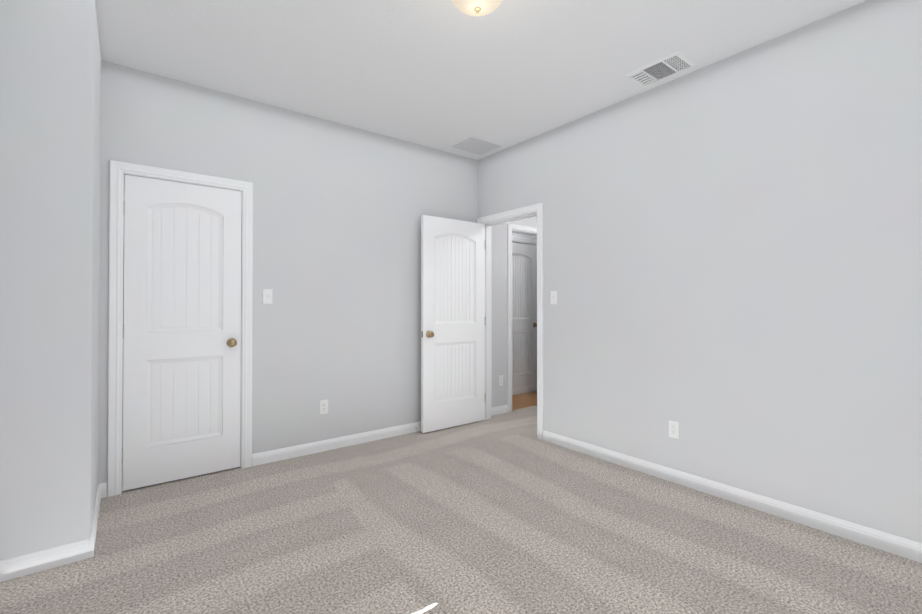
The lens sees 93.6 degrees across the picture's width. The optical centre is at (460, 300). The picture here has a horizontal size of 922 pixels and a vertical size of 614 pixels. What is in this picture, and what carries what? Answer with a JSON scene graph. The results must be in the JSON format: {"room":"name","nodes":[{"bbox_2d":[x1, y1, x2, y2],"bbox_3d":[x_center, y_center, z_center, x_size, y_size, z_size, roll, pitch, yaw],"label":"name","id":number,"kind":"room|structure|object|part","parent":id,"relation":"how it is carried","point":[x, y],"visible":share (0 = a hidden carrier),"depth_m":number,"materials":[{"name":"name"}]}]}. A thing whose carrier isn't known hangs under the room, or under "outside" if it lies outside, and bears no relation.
{"room":"empty bedroom","nodes":[
{"label":"empty bedroom","id":0,"kind":"room"},
{"bbox_2d":[0,0,101,560],"bbox_3d":[-2.236,-0.147,2.299,0.465,2.740,0.912,0,-1,-38],"label":"wall","id":1,"kind":"structure","parent":0,"point":[50,123],"depth_m":1.99,"materials":[{"name":"paint"}]},
{"bbox_2d":[0,537,91,581],"bbox_3d":[-1.899,1.176,1.962,0.300,0.087,0.014,0,-1,-38],"label":"baseboard","id":2,"kind":"structure","parent":1,"relation":"attached to","point":[30,563],"depth_m":1.96,"materials":[{"name":"paint"}]},
{"bbox_2d":[90,483,103,556],"bbox_3d":[-2.005,1.180,2.381,0.015,0.087,0.806,0,-1,-38],"label":"baseboard","id":3,"kind":"structure","parent":1,"relation":"attached to","point":[100,492],"depth_m":2.35,"materials":[{"name":"paint"}]},
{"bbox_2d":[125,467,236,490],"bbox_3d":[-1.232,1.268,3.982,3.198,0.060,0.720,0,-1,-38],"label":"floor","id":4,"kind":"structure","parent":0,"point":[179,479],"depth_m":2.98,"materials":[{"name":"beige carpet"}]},
{"bbox_2d":[98,60,536,483],"bbox_3d":[-0.312,-0.130,4.290,5.015,2.740,0.120,0,-1,-38],"label":"wall","id":5,"kind":"structure","parent":0,"point":[339,209],"depth_m":3.54,"materials":[{"name":"paint"}]},
{"bbox_2d":[107,160,252,496],"bbox_3d":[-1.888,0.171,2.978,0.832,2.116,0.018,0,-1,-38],"label":"door frame","id":6,"kind":"structure","parent":5,"relation":"attached to","point":[118,169],"depth_m":2.76,"materials":[{"name":"paint"}]},
{"bbox_2d":[122,174,241,490],"bbox_3d":[-1.908,0.202,2.997,0.695,2.030,0.157,0,-1,-38],"label":"closet door","id":7,"kind":"structure","parent":5,"relation":"in","point":[182,345],"depth_m":2.97,"materials":[{"name":"paint"}]},
{"bbox_2d":[263,289,272,303],"bbox_3d":[-1.474,-0.033,3.303,0.070,0.115,0.016,0,-1,-38],"label":"light switch","id":8,"kind":"object","parent":5,"relation":"attached to","point":[267,296],"visible":1,"depth_m":3.30,"materials":[{"name":"white plastic"}]},
{"bbox_2d":[320,400,327,414],"bbox_3d":[-1.129,0.874,3.568,0.070,0.115,0.007,0,-1,-38],"label":"electrical outlet","id":9,"kind":"object","parent":5,"relation":"attached to","point":[323,406],"visible":1,"depth_m":3.56,"materials":[{"name":"white plastic"}]},
{"bbox_2d":[252,421,420,465],"bbox_3d":[-0.689,1.193,3.901,2.198,0.087,0.014,0,-1,-38],"label":"baseboard","id":10,"kind":"structure","parent":5,"relation":"attached to","point":[260,458],"depth_m":3.59,"materials":[{"name":"paint"}]},
{"bbox_2d":[492,405,507,415],"bbox_3d":[0.398,1.201,4.743,0.312,0.087,0.014,0,-1,-38],"label":"baseboard","id":11,"kind":"structure","parent":5,"relation":"attached to","point":[502,409],"depth_m":4.76,"materials":[{"name":"paint"}]},
{"bbox_2d":[498,375,502,385],"bbox_3d":[0.441,0.881,4.784,0.070,0.115,0.007,0,-1,-38],"label":"outlet","id":12,"kind":"object","parent":5,"relation":"attached to","point":[500,380],"visible":1,"depth_m":4.78,"materials":[{"name":"white plastic"}]},
{"bbox_2d":[507,223,536,412],"bbox_3d":[0.846,0.190,5.172,0.902,2.116,0.139,0,-1,-38],"label":"door frame","id":13,"kind":"structure","parent":5,"relation":"attached to","point":[511,227],"depth_m":4.86,"materials":[{"name":"paint"}]},
{"bbox_2d":[0,405,921,613],"bbox_3d":[0.831,1.254,2.423,5.480,0.060,4.272,0,-1,-38],"label":"floor carpet","id":14,"kind":"object","parent":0,"point":[508,513],"visible":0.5,"depth_m":2.15,"materials":[{"name":"beige carpet"}]},
{"bbox_2d":[96,0,865,159],"bbox_3d":[0.475,-1.561,3.005,5.600,0.100,5.590,0,-1,-38],"label":"ceiling","id":15,"kind":"structure","parent":0,"point":[444,75],"depth_m":2.62,"materials":[{"name":"paint"}]},
{"bbox_2d":[452,137,500,154],"bbox_3d":[0.152,-1.497,4.197,0.370,0.007,0.310,0,-1,-38],"label":"ceiling vent","id":16,"kind":"object","parent":15,"relation":"in","point":[476,146],"visible":1,"depth_m":4.19,"materials":[{"name":"white"}]},
{"bbox_2d":[452,0,501,15],"bbox_3d":[0.079,-1.437,2.046,0.344,0.166,0.344,0,-1,-38],"label":"flush-mount light","id":17,"kind":"object","parent":15,"relation":"attached to","point":[476,7],"visible":1,"depth_m":2.04,"materials":[{"name":"beige glass"}]},
{"bbox_2d":[625,51,696,86],"bbox_3d":[1.301,-1.506,2.835,0.250,0.013,0.356,0,-1,-38],"label":"ceiling vent","id":18,"kind":"object","parent":15,"relation":"in","point":[664,67],"visible":1,"depth_m":2.81,"materials":[{"name":"white metal"}]},
{"bbox_2d":[512,391,536,409],"bbox_3d":[0.604,1.285,5.706,1.817,0.056,1.198,0,-1,-38],"label":"floor","id":19,"kind":"structure","parent":0,"point":[524,400],"depth_m":5.46,"materials":[{"name":"brown wood"}]},
{"bbox_2d":[512,233,536,239],"bbox_3d":[0.568,-0.117,5.765,1.817,2.740,0.120,0,-1,-38],"label":"wall","id":20,"kind":"structure","parent":0,"point":[523,236],"depth_m":5.93,"materials":[{"name":"paint"}]},
{"bbox_2d":[512,243,536,388],"bbox_3d":[0.763,0.233,5.860,0.765,2.030,0.157,0,-1,-38],"label":"door","id":21,"kind":"structure","parent":20,"relation":"in","point":[524,315],"depth_m":5.93,"materials":[{"name":"paint"}]},
{"bbox_2d":[512,236,536,243],"bbox_3d":[0.783,0.196,5.842,0.902,2.116,0.018,0,-1,-38],"label":"door frame","id":22,"kind":"structure","parent":20,"relation":"attached to","point":[524,240],"depth_m":5.91,"materials":[{"name":"paint"}]},
{"bbox_2d":[512,385,536,394],"bbox_3d":[0.608,1.209,5.700,1.817,0.087,0.013,0,-1,-38],"label":"baseboard","id":23,"kind":"structure","parent":20,"relation":"attached to","point":[532,388],"depth_m":5.89,"materials":[{"name":"paint"}]},
{"bbox_2d":[478,0,921,542],"bbox_3d":[1.485,-0.141,2.999,0.120,2.740,4.122,0,-1,-38],"label":"wall","id":24,"kind":"structure","parent":0,"point":[732,260],"depth_m":2.56,"materials":[{"name":"paint"}]},
{"bbox_2d":[421,215,484,432],"bbox_3d":[-0.060,0.213,4.275,0.765,2.030,0.157,0,-1,-38],"label":"entry door","id":25,"kind":"structure","parent":24,"relation":"in","point":[452,322],"depth_m":4.24,"materials":[{"name":"paint"}]},
{"bbox_2d":[477,203,542,439],"bbox_3d":[0.506,0.182,4.260,0.157,2.116,0.902,0,-1,-38],"label":"door frame","id":26,"kind":"structure","parent":24,"relation":"attached to","point":[538,208],"depth_m":4.17,"materials":[{"name":"paint"}]},
{"bbox_3d":[0.561,0.182,4.303,0.018,2.116,0.902,0,-1,-38],"label":"entry hall door trim","id":27,"kind":"part","parent":26,"relation":"part of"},
{"bbox_2d":[551,291,556,303],"bbox_3d":[0.803,-0.029,3.768,0.016,0.115,0.070,0,-1,-38],"label":"light switch","id":28,"kind":"object","parent":24,"relation":"attached to","point":[553,297],"visible":1,"depth_m":3.76,"materials":[{"name":"white plastic"}]},
{"bbox_2d":[669,420,678,438],"bbox_3d":[1.444,0.873,2.940,0.007,0.115,0.070,0,-1,-38],"label":"electrical outlet","id":29,"kind":"object","parent":24,"relation":"attached to","point":[673,429],"visible":1,"depth_m":2.94,"materials":[{"name":"white plastic"}]},
{"bbox_2d":[543,430,921,562],"bbox_3d":[1.704,1.182,2.596,0.013,0.087,3.175,0,-1,-38],"label":"baseboard","id":30,"kind":"structure","parent":24,"relation":"attached to","point":[903,547],"depth_m":2.53,"materials":[{"name":"paint"}]}
]}

